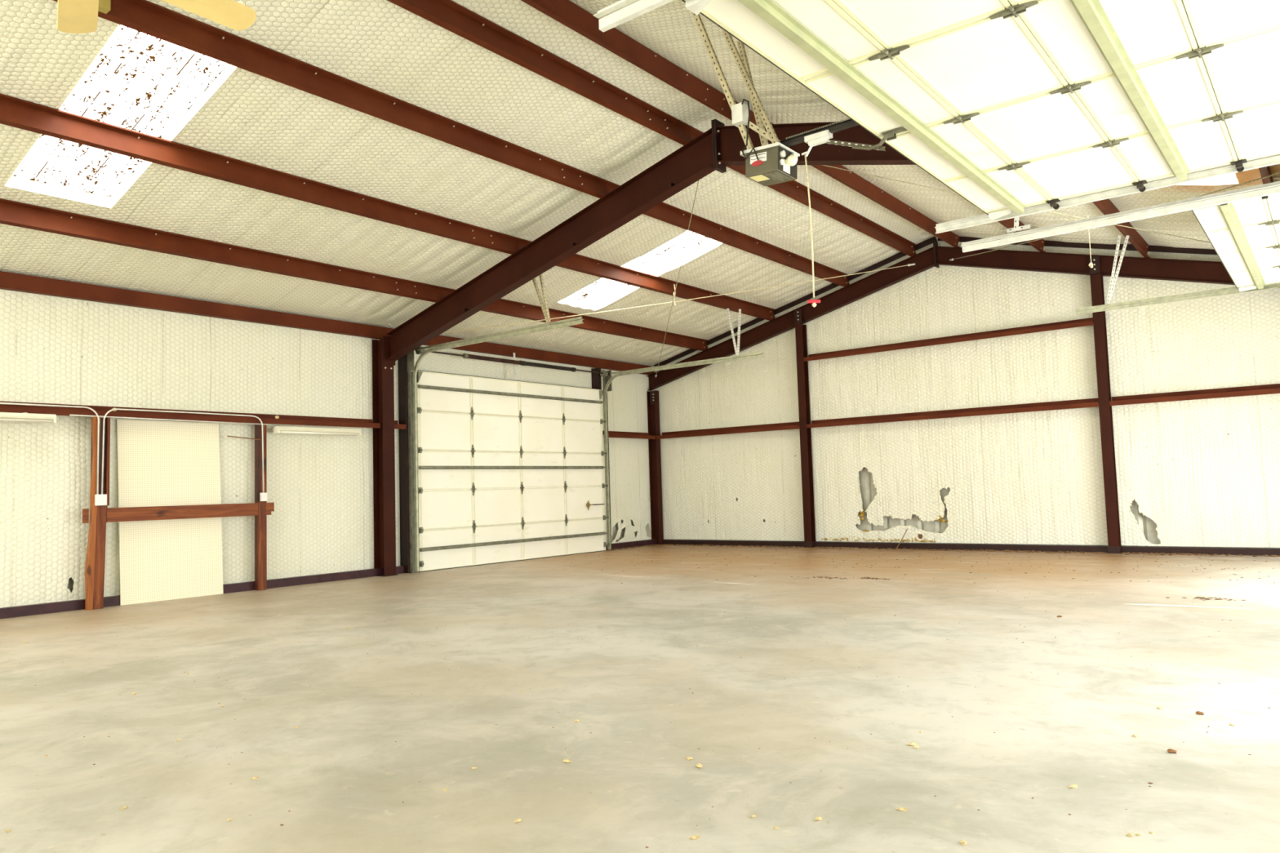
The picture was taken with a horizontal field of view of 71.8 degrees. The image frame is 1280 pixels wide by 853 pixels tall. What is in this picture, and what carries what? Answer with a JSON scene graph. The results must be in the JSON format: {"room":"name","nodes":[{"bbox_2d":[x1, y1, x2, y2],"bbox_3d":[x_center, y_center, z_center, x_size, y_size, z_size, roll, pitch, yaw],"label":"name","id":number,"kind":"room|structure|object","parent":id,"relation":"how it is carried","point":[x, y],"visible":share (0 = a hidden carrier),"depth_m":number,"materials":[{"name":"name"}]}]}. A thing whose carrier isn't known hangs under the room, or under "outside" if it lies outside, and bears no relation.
{"room":"garage","nodes":[
{"label":"garage","id":0,"kind":"room"},
{"bbox_2d":[0,288,652,608],"bbox_3d":[-5.872,0.181,10.570,0.001,3.578,19.880,-5,-5,38],"label":"wall","id":1,"kind":"structure","parent":0,"point":[54,349],"depth_m":11.29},
{"bbox_2d":[0,400,380,428],"bbox_3d":[-7.888,-0.271,7.892,0.200,0.144,12.950,-5,-5,38],"label":"girt","id":2,"kind":"object","parent":1,"relation":"attached to","point":[101,411],"visible":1,"depth_m":10.82,"materials":[{"name":"red metal"}]},
{"bbox_2d":[0,412,57,423],"bbox_3d":[-7.002,-0.126,8.716,0.148,0.101,2.150,-5,-5,38],"label":"strip light","id":3,"kind":"object","parent":2,"relation":"attached to","point":[4,416],"visible":1,"depth_m":9.32,"materials":[{"name":"white plastic"}]},
{"bbox_2d":[69,414,272,425],"bbox_3d":[-5.547,-0.075,10.657,0.014,0.034,2.360,-5,-5,38],"label":"conduit","id":4,"kind":"object","parent":2,"relation":"attached to","point":[69,415],"visible":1,"depth_m":10.54,"materials":[{"name":"metal"}]},
{"bbox_2d":[273,426,361,435],"bbox_3d":[-4.372,0.060,12.030,0.148,0.101,1.240,-5,-5,38],"label":"strip light","id":5,"kind":"object","parent":2,"relation":"attached to","point":[277,429],"visible":1,"depth_m":11.94,"materials":[{"name":"white plastic"}]},
{"bbox_2d":[602,431,655,439],"bbox_3d":[-0.234,0.169,17.552,0.200,0.144,1.525,-5,-5,38],"label":"girt","id":6,"kind":"object","parent":1,"relation":"attached to","point":[611,433],"visible":0.85,"depth_m":17.55,"materials":[{"name":"red metal"}]},
{"bbox_2d":[67,485,651,592],"bbox_3d":[-5.923,0.230,10.685,0.030,3.700,20.000,-5,-5,38],"label":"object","id":7,"kind":"structure","parent":0,"point":[70,586],"depth_m":17.43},
{"bbox_2d":[0,538,657,618],"bbox_3d":[-5.803,2.008,10.394,0.120,0.105,19.820,-5,-5,38],"label":"baseboard","id":8,"kind":"structure","parent":7,"relation":"attached to","point":[73,605],"depth_m":11.33,"materials":[{"name":"brown metal"}]},
{"bbox_2d":[398,355,605,573],"bbox_3d":[-2.167,0.537,15.071,0.185,3.468,4.515,-5,-5,38],"label":"door frame","id":9,"kind":"structure","parent":7,"relation":"attached to","point":[402,372],"depth_m":13.30,"materials":[{"name":"metal"}]},
{"bbox_2d":[406,274,583,572],"bbox_3d":[-2.086,-0.035,12.245,3.508,4.170,0.103,-5,-5,38],"label":"door track","id":10,"kind":"object","parent":9,"relation":"attached to","point":[410,357],"visible":0.84,"depth_m":13.17,"materials":[{"name":"metal"}]},
{"bbox_2d":[416,369,609,572],"bbox_3d":[-2.017,0.738,15.023,0.113,3.050,4.426,-5,-5,38],"label":"door","id":11,"kind":"structure","parent":7,"relation":"in","point":[478,435],"depth_m":14.75,"materials":[{"name":"paint"}]},
{"bbox_2d":[602,308,763,549],"bbox_3d":[0.714,0.119,15.755,3.538,4.180,0.103,-5,-5,38],"label":"door track","id":12,"kind":"object","parent":7,"relation":"attached to","point":[606,380],"visible":1,"depth_m":16.58,"materials":[{"name":"metal"}]},
{"bbox_2d":[414,346,609,379],"bbox_3d":[-2.009,-1.026,15.097,0.152,0.460,4.570,-5,-5,38],"label":"shaft","id":13,"kind":"object","parent":12,"relation":"attached to","point":[603,373],"visible":0.99,"depth_m":15.02,"materials":[{"name":"black metal"}]},
{"bbox_2d":[0,544,1279,852],"bbox_3d":[-1.010,1.728,6.660,12.800,0.150,20.500,-5,-5,38],"label":"floor","id":14,"kind":"structure","parent":0,"point":[951,667],"depth_m":4.61,"materials":[{"name":"concrete"}]},
{"bbox_2d":[84,417,110,610],"bbox_3d":[-6.102,0.964,9.919,0.138,2.140,0.226,-5,-5,38],"label":"wooden post","id":15,"kind":"object","parent":14,"relation":"on","point":[95,551],"visible":1,"depth_m":9.87,"materials":[{"name":"brown wood"}]},
{"bbox_2d":[94,493,106,506],"bbox_3d":[-6.025,0.821,9.878,0.049,0.125,0.112,-5,-5,38],"label":"outlet box","id":16,"kind":"object","parent":15,"relation":"attached to","point":[100,500],"visible":1,"depth_m":9.86,"materials":[{"name":"plastic"}]},
{"bbox_2d":[0,402,99,494],"bbox_3d":[-6.849,0.227,8.932,0.028,0.988,2.504,-5,-5,39],"label":"conduit","id":17,"kind":"object","parent":16,"relation":"attached to","point":[90,408],"visible":1,"depth_m":9.85,"materials":[{"name":"metal"}]},
{"bbox_2d":[82,502,274,523],"bbox_3d":[-5.474,1.031,10.657,0.039,0.160,2.230,-5,-5,38],"label":"wooden rail","id":18,"kind":"object","parent":15,"relation":"attached to","point":[179,512],"visible":1,"depth_m":10.58,"materials":[{"name":"brown wood"}]},
{"bbox_2d":[116,419,223,605],"bbox_3d":[-5.641,1.001,10.653,0.080,2.140,1.215,-5,-5,38],"label":"wall panel","id":19,"kind":"object","parent":14,"relation":"on","point":[160,463],"visible":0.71,"depth_m":10.62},
{"bbox_2d":[254,424,266,590],"bbox_3d":[-4.904,1.034,11.441,0.125,2.140,0.135,-5,-5,38],"label":"wooden post","id":20,"kind":"object","parent":14,"relation":"on","point":[260,521],"visible":0.97,"depth_m":11.40,"materials":[{"name":"brown wood"}]},
{"bbox_2d":[226,435,260,439],"bbox_3d":[-5.045,0.145,11.258,0.014,0.048,0.421,-5,-5,40],"label":"rod","id":21,"kind":"object","parent":20,"relation":"attached to","point":[227,436],"visible":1,"depth_m":11.24,"materials":[{"name":"brown metal"}]},
{"bbox_2d":[259,492,267,501],"bbox_3d":[-4.846,0.907,11.384,0.049,0.110,0.080,-5,-5,38],"label":"outlet box","id":22,"kind":"object","parent":20,"relation":"attached to","point":[263,496],"visible":1,"depth_m":11.36,"materials":[{"name":"plastic"}]},
{"bbox_2d":[101,408,264,494],"bbox_3d":[-5.459,0.322,10.681,0.038,1.007,1.917,-5,-5,38],"label":"conduit","id":23,"kind":"object","parent":22,"relation":"attached to","point":[108,411],"visible":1,"depth_m":10.53,"materials":[{"name":"metal"}]},
{"bbox_2d":[372,337,398,576],"bbox_3d":[-3.755,0.436,12.992,0.280,3.478,0.230,-5,-5,38],"label":"steel column","id":24,"kind":"structure","parent":14,"relation":"on","point":[383,375],"depth_m":12.96,"materials":[{"name":"brown metal"}]},
{"bbox_2d":[0,271,383,339],"bbox_3d":[-7.909,-1.624,8.058,0.085,0.176,13.088,-5,-5,38],"label":"roof purlin","id":25,"kind":"object","parent":24,"relation":"attached to","point":[8,281],"visible":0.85,"depth_m":10.81,"materials":[{"name":"red metal"}]},
{"bbox_2d":[394,420,405,429],"bbox_3d":[-3.661,-0.028,13.226,0.200,0.144,0.230,-5,-5,38],"label":"girt","id":26,"kind":"object","parent":24,"relation":"attached to","point":[396,425],"visible":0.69,"depth_m":13.19,"materials":[{"name":"red metal"}]},
{"bbox_2d":[382,119,724,365],"bbox_3d":[-1.433,-2.100,11.287,5.860,1.995,0.210,-5,-5,38],"label":"rafter","id":27,"kind":"object","parent":24,"relation":"on","point":[694,161],"visible":0.96,"depth_m":10.93,"materials":[{"name":"red metal"}]},
{"bbox_2d":[0,198,443,302],"bbox_3d":[-4.852,-1.955,9.737,0.073,0.221,6.688,-5,-5,38],"label":"purlin","id":28,"kind":"object","parent":27,"relation":"on","point":[13,213],"visible":1,"depth_m":9.72,"materials":[{"name":"red metal"}]},
{"bbox_2d":[0,93,519,254],"bbox_3d":[-3.662,-2.445,8.816,0.073,0.221,6.688,-5,-5,38],"label":"purlin","id":29,"kind":"object","parent":27,"relation":"on","point":[15,112],"visible":1,"depth_m":8.45,"materials":[{"name":"red metal"}]},
{"bbox_2d":[53,0,608,198],"bbox_3d":[-2.481,-2.931,7.902,0.073,0.221,6.688,-5,-5,38],"label":"purlin","id":30,"kind":"object","parent":27,"relation":"on","point":[144,16],"visible":1,"depth_m":7.64,"materials":[{"name":"red metal"}]},
{"bbox_2d":[97,0,111,13],"bbox_3d":[-3.764,-2.971,6.169,0.075,0.120,0.098,-5,-5,38],"label":"mounting block","id":31,"kind":"object","parent":30,"relation":"attached to","point":[104,5],"visible":0.57,"depth_m":6.17,"materials":[{"name":"beige wood"}]},
{"bbox_2d":[386,0,692,145],"bbox_3d":[-1.526,-3.325,7.163,0.073,0.221,6.688,-5,-5,38],"label":"purlin","id":32,"kind":"object","parent":27,"relation":"on","point":[449,15],"visible":1,"depth_m":7.97,"materials":[{"name":"red metal"}]},
{"bbox_2d":[440,287,708,351],"bbox_3d":[-0.720,-1.718,14.951,0.073,0.221,6.618,-5,-5,38],"label":"purlin","id":33,"kind":"object","parent":27,"relation":"on","point":[501,306],"visible":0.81,"depth_m":14.96,"materials":[{"name":"red metal"}]},
{"bbox_2d":[515,238,775,320],"bbox_3d":[0.470,-2.208,14.030,0.073,0.221,6.618,-5,-5,38],"label":"purlin","id":34,"kind":"object","parent":27,"relation":"on","point":[579,263],"visible":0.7,"depth_m":13.75,"materials":[{"name":"red metal"}]},
{"bbox_2d":[655,179,699,377],"bbox_3d":[0.515,-2.010,13.907,0.040,1.406,8.593,-2,-4,-3],"label":"cable","id":35,"kind":"object","parent":27,"relation":"attached to","point":[699,180],"visible":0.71,"depth_m":12.55,"materials":[{"name":"metal"}]},
{"bbox_2d":[441,262,915,333],"bbox_3d":[0.484,-2.007,13.932,8.463,1.330,0.047,-1,-4,-12],"label":"cable","id":36,"kind":"object","parent":27,"relation":"attached to","point":[908,264],"visible":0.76,"depth_m":13.95,"materials":[{"name":"metal"}]},
{"bbox_2d":[604,181,849,286],"bbox_3d":[1.651,-2.694,13.117,0.073,0.221,6.618,-5,-5,38],"label":"purlin","id":37,"kind":"object","parent":27,"relation":"on","point":[663,211],"visible":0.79,"depth_m":12.82,"materials":[{"name":"red metal"}]},
{"bbox_2d":[688,126,916,256],"bbox_3d":[2.606,-3.087,12.378,0.073,0.221,6.618,-5,-5,38],"label":"purlin","id":38,"kind":"object","parent":27,"relation":"on","point":[793,189],"visible":0.69,"depth_m":12.66,"materials":[{"name":"red metal"}]},
{"bbox_2d":[514,817,521,822],"bbox_3d":[-0.428,1.381,3.097,0.039,0.010,0.019,2,-5,-42],"label":"crumb","id":39,"kind":"object","parent":14,"relation":"on","point":[519,820],"visible":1,"depth_m":3.09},
{"bbox_2d":[562,758,571,762],"bbox_3d":[-0.309,1.422,3.757,0.025,0.013,0.047,1,-5,-37],"label":"crumb","id":40,"kind":"object","parent":14,"relation":"on","point":[564,760],"visible":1,"depth_m":3.75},
{"bbox_2d":[5,545,1278,848],"bbox_3d":[0.694,1.788,9.398,10.685,0.007,12.710,-5,-5,38],"label":"scattered grit","id":41,"kind":"object","parent":14,"relation":"on","point":[684,545],"visible":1,"depth_m":10.10,"materials":[{"name":"brown soil"}]},
{"bbox_2d":[646,390,663,544],"bbox_3d":[0.308,0.836,18.157,0.202,3.149,0.157,-5,-5,38],"label":"post","id":42,"kind":"object","parent":14,"relation":"on","point":[653,407],"visible":1,"depth_m":18.15,"materials":[{"name":"red metal"}]},
{"bbox_2d":[647,240,937,391],"bbox_3d":[2.548,-1.915,16.508,6.099,1.932,0.147,-5,-5,38],"label":"rafter","id":43,"kind":"object","parent":42,"relation":"on","point":[924,260],"visible":1,"depth_m":16.11,"materials":[{"name":"red metal"}]},
{"bbox_2d":[383,327,654,375],"bbox_3d":[-1.791,-1.272,15.779,0.085,0.176,6.618,-5,-5,38],"label":"strut","id":44,"kind":"object","parent":43,"relation":"on","point":[483,347],"visible":0.82,"depth_m":15.68,"materials":[{"name":"red metal"}]},
{"bbox_2d":[688,835,699,839],"bbox_3d":[0.177,1.348,2.901,0.038,0.010,0.020,-3,-4,18],"label":"crumb","id":45,"kind":"object","parent":14,"relation":"on","point":[694,837],"visible":1,"depth_m":2.90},
{"bbox_2d":[696,763,702,768],"bbox_3d":[0.244,1.397,3.637,0.025,0.013,0.049,-2,-4,-1],"label":"crumb","id":46,"kind":"object","parent":14,"relation":"on","point":[700,766],"visible":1,"depth_m":3.63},
{"bbox_2d":[795,323,815,547],"bbox_3d":[3.005,0.151,16.069,0.160,4.059,0.180,-5,-5,38],"label":"post","id":47,"kind":"object","parent":14,"relation":"on","point":[809,525],"visible":0.98,"depth_m":16.04,"materials":[{"name":"red metal"}]},
{"bbox_2d":[814,816,822,821],"bbox_3d":[0.611,1.344,3.028,0.036,0.010,0.019,0,-4,-22],"label":"crumb","id":48,"kind":"object","parent":14,"relation":"on","point":[820,818],"visible":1,"depth_m":3.02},
{"bbox_2d":[796,576,848,579],"bbox_3d":[2.225,1.833,10.735,0.688,0.009,0.209,-5,-5,35],"label":"dirt patch","id":49,"kind":"object","parent":14,"relation":"on","point":[797,576],"visible":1,"depth_m":10.72,"materials":[{"name":"brown soil"}]},
{"bbox_2d":[860,577,890,579],"bbox_3d":[2.791,1.797,10.460,0.390,0.010,0.162,-5,-5,38],"label":"dirt patch","id":50,"kind":"object","parent":14,"relation":"on","point":[863,577],"visible":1,"depth_m":10.46,"materials":[{"name":"brown soil"}]},
{"bbox_2d":[896,807,906,811],"bbox_3d":[0.916,1.339,3.095,0.037,0.010,0.019,-4,-5,34],"label":"crumb","id":51,"kind":"object","parent":14,"relation":"on","point":[903,809],"visible":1,"depth_m":3.09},
{"bbox_2d":[896,528,907,548],"bbox_3d":[4.393,1.881,14.833,0.215,0.335,0.033,-2,-4,0],"label":"twig","id":52,"kind":"object","parent":14,"relation":"on","point":[907,528],"visible":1,"depth_m":14.83,"materials":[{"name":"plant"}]},
{"bbox_2d":[907,742,916,746],"bbox_3d":[1.183,1.383,3.849,0.046,0.013,0.024,-2,-4,0],"label":"crumb","id":53,"kind":"object","parent":14,"relation":"on","point":[912,744],"visible":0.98,"depth_m":3.84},
{"bbox_2d":[608,543,1279,556],"bbox_3d":[4.334,1.985,13.881,11.443,0.022,1.710,-5,-5,38],"label":"debris","id":54,"kind":"object","parent":14,"relation":"on","point":[818,547],"visible":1,"depth_m":13.96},
{"bbox_2d":[960,840,967,845],"bbox_3d":[1.025,1.315,2.797,0.019,0.010,0.038,-4,-4,27],"label":"crumb","id":55,"kind":"object","parent":14,"relation":"on","point":[963,842],"visible":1,"depth_m":2.79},
{"bbox_2d":[1068,784,1077,788],"bbox_3d":[1.600,1.330,3.266,0.043,0.011,0.021,-1,-4,-6],"label":"crumb","id":56,"kind":"object","parent":14,"relation":"on","point":[1073,786],"visible":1,"depth_m":3.26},
{"bbox_2d":[1089,273,1121,553],"bbox_3d":[6.863,-0.205,13.028,0.160,4.109,0.180,-5,-5,38],"label":"post","id":57,"kind":"object","parent":14,"relation":"on","point":[1114,545],"visible":1,"depth_m":12.97,"materials":[{"name":"red metal"}]},
{"bbox_2d":[933,240,1279,288],"bbox_3d":[7.328,-2.325,12.739,6.099,1.932,0.147,-5,-5,38],"label":"rafter","id":58,"kind":"object","parent":57,"relation":"on","point":[1167,269],"visible":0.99,"depth_m":13.25,"materials":[{"name":"red metal"}]},
{"bbox_2d":[1167,748,1177,753],"bbox_3d":[2.186,1.334,3.632,0.036,0.014,0.025,-5,-5,38],"label":"dry leaf","id":59,"kind":"object","parent":14,"relation":"on","point":[1169,750],"visible":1,"depth_m":3.63,"materials":[{"name":"brown plant"}]},
{"bbox_2d":[1195,711,1204,715],"bbox_3d":[2.655,1.359,4.192,0.036,0.014,0.025,-5,-5,38],"label":"dry leaf","id":60,"kind":"object","parent":14,"relation":"on","point":[1197,712],"visible":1,"depth_m":4.19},
{"bbox_2d":[1167,596,1245,600],"bbox_3d":[5.094,1.552,7.971,0.614,0.010,0.253,-5,-5,38],"label":"dirt patch","id":61,"kind":"object","parent":14,"relation":"on","point":[1201,597],"visible":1,"depth_m":7.95,"materials":[{"name":"brown soil"}]},
{"bbox_3d":[5.631,-0.371,5.591,0.280,3.478,0.230,-5,-5,38],"label":"steel column","id":62,"kind":"structure","parent":14,"relation":"on","visible":0},
{"bbox_2d":[713,119,1239,172],"bbox_3d":[3.161,-2.524,7.685,5.838,1.934,0.180,-5,-5,38],"label":"rafter","id":63,"kind":"object","parent":62,"relation":"on","point":[729,142],"visible":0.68,"depth_m":8.80,"materials":[{"name":"red metal"}]},
{"bbox_2d":[520,0,738,120],"bbox_3d":[-0.958,-3.379,6.716,0.073,0.221,6.688,-5,-5,38],"label":"purlin","id":64,"kind":"object","parent":63,"relation":"on","point":[566,12],"visible":0.79,"depth_m":7.83,"materials":[{"name":"red metal"}]},
{"bbox_2d":[749,110,959,247],"bbox_3d":[3.174,-3.142,11.930,0.073,0.221,6.618,-5,-5,38],"label":"purlin","id":65,"kind":"object","parent":63,"relation":"on","point":[851,180],"visible":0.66,"depth_m":12.13,"materials":[{"name":"red metal"}]},
{"bbox_2d":[822,164,1210,243],"bbox_3d":[5.383,-2.353,10.066,8.397,1.194,0.036,-1,-4,-12],"label":"purlin","id":66,"kind":"object","parent":63,"relation":"attached to","point":[822,165],"visible":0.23,"depth_m":9.66,"materials":[{"name":"metal"}]},
{"bbox_2d":[997,217,1045,252],"bbox_3d":[4.200,-2.902,11.106,0.073,0.221,6.618,-5,-5,38],"label":"purlin","id":67,"kind":"object","parent":63,"relation":"on","point":[1038,245],"visible":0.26,"depth_m":12.95,"materials":[{"name":"red metal"}]},
{"bbox_2d":[949,172,1279,260],"bbox_3d":[5.104,-2.344,10.287,0.039,1.366,8.266,-2,-4,0],"label":"cable","id":68,"kind":"object","parent":63,"relation":"attached to","point":[952,259],"visible":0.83,"depth_m":8.04,"materials":[{"name":"metal"}]},
{"bbox_2d":[1092,198,1150,257],"bbox_3d":[5.302,-2.646,10.222,0.073,0.221,6.618,-5,-5,38],"label":"purlin","id":69,"kind":"object","parent":63,"relation":"on","point":[1106,206],"visible":0.27,"depth_m":11.54,"materials":[{"name":"red metal"}]},
{"bbox_2d":[1075,235,1279,315],"bbox_3d":[7.267,-0.468,10.583,3.620,4.227,0.103,-5,-5,38],"label":"door track","id":70,"kind":"object","parent":69,"relation":"attached to","point":[1233,290],"visible":0.99,"depth_m":11.32,"materials":[{"name":"metal"}]},
{"bbox_2d":[1189,185,1279,292],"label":"door","id":71,"kind":"structure","parent":70,"relation":"attached to","point":[1244,235],"depth_m":8.25,"materials":[{"name":"paint"}]},
{"bbox_2d":[1258,165,1272,184],"bbox_3d":[6.582,-2.347,9.194,0.073,0.221,6.618,-5,-5,38],"label":"purlin","id":72,"kind":"object","parent":63,"relation":"on","point":[1265,171],"visible":0.02,"depth_m":8.11,"materials":[{"name":"red metal"}]},
{"bbox_2d":[0,0,1279,366],"bbox_3d":[-1.157,-2.759,6.963,12.400,1.589,19.872,-5,-5,38],"label":"ceiling","id":73,"kind":"structure","parent":0,"point":[382,46],"depth_m":9.50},
{"bbox_2d":[4,24,236,208],"bbox_3d":[-4.464,-2.711,7.620,2.900,0.858,1.000,-5,-5,38],"label":"skylight","id":74,"kind":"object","parent":73,"relation":"attached to","point":[140,82],"depth_m":7.66,"materials":[{"name":"white plastic"}]},
{"bbox_2d":[57,0,256,33],"bbox_3d":[-2.289,-2.655,3.734,1.409,1.540,1.353,-5,-5,38],"label":"ceiling fan","id":75,"kind":"object","parent":73,"relation":"hanging from","point":[73,16],"visible":1,"depth_m":4.10,"materials":[{"name":"yellow"}]},
{"bbox_2d":[593,0,673,31],"bbox_3d":[1.236,-0.407,2.869,3.550,3.400,0.103,-5,-5,38],"label":"light fixture","id":76,"kind":"object","parent":73,"relation":"attached to","point":[640,7],"visible":1,"depth_m":4.00,"materials":[{"name":"metal"}]},
{"bbox_2d":[681,0,1279,220],"bbox_3d":[2.719,-1.917,4.644,3.075,0.107,4.416,-5,-5,38],"label":"door","id":77,"kind":"structure","parent":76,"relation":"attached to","point":[1015,105],"depth_m":4.80,"materials":[{"name":"paint"}]},
{"bbox_2d":[558,230,720,310],"bbox_3d":[0.067,-2.451,13.338,2.900,0.858,1.000,-5,-5,38],"label":"skylight","id":78,"kind":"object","parent":73,"relation":"attached to","point":[668,255],"depth_m":13.54,"materials":[{"name":"white plastic"}]},
{"bbox_2d":[1087,215,1093,267],"bbox_3d":[4.915,-2.020,9.669,0.048,0.581,0.040,-5,-5,38],"label":"pull cord","id":79,"kind":"object","parent":73,"relation":"hanging from","point":[1091,264],"visible":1,"depth_m":9.66,"materials":[{"name":"fabric"}]},
{"bbox_2d":[934,154,1279,233],"bbox_3d":[4.021,-0.245,6.417,3.590,3.400,0.103,-5,-5,38],"label":"door track","id":80,"kind":"object","parent":73,"relation":"hanging from","point":[983,219],"visible":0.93,"depth_m":6.76,"materials":[{"name":"metal"}]},
{"bbox_2d":[961,181,1279,252],"bbox_3d":[4.470,-0.286,7.031,3.640,3.540,0.140,-5,-5,38],"label":"door track","id":81,"kind":"object","parent":73,"relation":"hanging from","point":[1274,190],"depth_m":7.46,"materials":[{"name":"metal"}]},
{"bbox_2d":[1187,173,1238,182],"bbox_3d":[4.768,-2.855,9.632,2.900,0.858,1.000,-5,-5,38],"label":"window","id":82,"kind":"structure","parent":73,"relation":"attached to","point":[1229,178],"depth_m":9.18,"materials":[{"name":"white"}]},
{"bbox_2d":[652,237,1279,548],"bbox_3d":[5.069,-0.643,14.629,12.240,5.114,0.001,-5,-5,38],"label":"wall","id":83,"kind":"structure","parent":0,"point":[1206,472],"depth_m":14.11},
{"bbox_2d":[656,422,799,439],"bbox_3d":[1.674,0.082,17.152,3.265,0.144,0.200,-5,-5,38],"label":"girt","id":84,"kind":"object","parent":83,"relation":"attached to","point":[791,425],"visible":0.85,"depth_m":17.07,"materials":[{"name":"red metal"}]},
{"bbox_2d":[653,236,937,366],"bbox_3d":[2.625,-2.186,16.578,6.011,1.595,0.040,-5,-5,38],"label":"rake angle","id":85,"kind":"object","parent":83,"relation":"attached to","point":[930,241],"visible":0.71,"depth_m":16.25,"materials":[{"name":"metal"}]},
{"bbox_2d":[857,511,865,519],"bbox_3d":[3.854,1.560,15.513,0.199,0.167,0.055,-5,-5,38],"label":"tuft","id":86,"kind":"object","parent":83,"relation":"attached to","point":[862,513],"visible":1,"depth_m":15.48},
{"bbox_2d":[821,536,936,542],"bbox_3d":[4.083,1.947,15.276,2.092,0.091,0.019,-5,-5,38],"label":"frayed fibreglass","id":87,"kind":"object","parent":83,"relation":"attached to","point":[826,539],"visible":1,"depth_m":15.18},
{"bbox_2d":[857,466,950,534],"bbox_3d":[4.450,1.243,15.021,1.655,1.164,0.015,-5,-5,38],"label":"torn edge","id":88,"kind":"object","parent":83,"relation":"attached to","point":[865,467],"visible":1,"depth_m":15.13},
{"bbox_2d":[936,515,946,522],"bbox_3d":[4.956,1.527,14.639,0.257,0.118,0.054,-5,-5,38],"label":"tuft","id":89,"kind":"object","parent":83,"relation":"attached to","point":[941,520],"visible":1,"depth_m":14.61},
{"bbox_2d":[803,317,1093,361],"bbox_3d":[4.904,-1.410,14.661,4.775,0.144,0.200,-5,-5,38],"label":"girt","id":90,"kind":"object","parent":83,"relation":"attached to","point":[1085,322],"visible":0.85,"depth_m":14.42,"materials":[{"name":"red metal"}]},
{"bbox_2d":[806,398,1098,428],"bbox_3d":[4.941,-0.199,14.576,4.775,0.144,0.200,-5,-5,38],"label":"girt","id":91,"kind":"object","parent":83,"relation":"attached to","point":[1090,402],"visible":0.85,"depth_m":14.35,"materials":[{"name":"red metal"}]},
{"bbox_2d":[662,539,1279,555],"bbox_3d":[5.121,1.960,14.411,12.240,0.090,0.110,-5,-5,38],"label":"baseboard","id":92,"kind":"structure","parent":83,"relation":"attached to","point":[1233,551],"depth_m":13.90,"materials":[{"name":"metal"}]},
{"bbox_2d":[937,236,1217,254],"bbox_3d":[7.350,-2.592,12.853,6.011,1.595,0.040,-5,-5,38],"label":"rake angle","id":93,"kind":"object","parent":83,"relation":"attached to","point":[962,239],"visible":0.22,"depth_m":13.12,"materials":[{"name":"metal"}]},
{"bbox_2d":[1128,498,1160,545],"bbox_3d":[7.289,1.372,12.766,0.383,0.669,0.015,-5,-5,38],"label":"torn edge","id":94,"kind":"object","parent":83,"relation":"attached to","point":[1134,499],"visible":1,"depth_m":12.81,"materials":[{"name":"white fabric"}]},
{"bbox_2d":[1109,383,1279,405],"bbox_3d":[8.324,-0.490,11.909,3.560,0.144,0.200,-5,-5,38],"label":"girt","id":95,"kind":"object","parent":83,"relation":"attached to","point":[1265,388],"visible":1,"depth_m":12.33,"materials":[{"name":"red metal"}]},
{"bbox_3d":[0.068,-3.140,5.892,0.073,0.221,6.688,-5,-5,38],"label":"purlin","id":96,"kind":"object","parent":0,"visible":0},
{"bbox_2d":[691,11,907,186],"bbox_3d":[2.087,-2.469,5.043,0.660,1.373,4.346,2,-6,-45],"label":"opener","id":97,"kind":"object","parent":96,"relation":"hanging from","point":[766,165],"visible":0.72,"depth_m":5.97,"materials":[{"name":"metal"}]},
{"bbox_2d":[777,145,797,178],"bbox_3d":[1.022,-1.775,5.912,0.089,0.158,0.250,-5,-5,38],"label":"light","id":98,"kind":"object","parent":97,"relation":"attached to","point":[787,157],"depth_m":5.89,"materials":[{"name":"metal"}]},
{"bbox_2d":[804,154,820,307],"bbox_3d":[1.123,-1.289,5.810,0.081,1.025,0.028,-2,-4,0],"label":"rope","id":99,"kind":"object","parent":97,"relation":"hanging from","point":[813,301],"visible":1,"depth_m":5.79,"materials":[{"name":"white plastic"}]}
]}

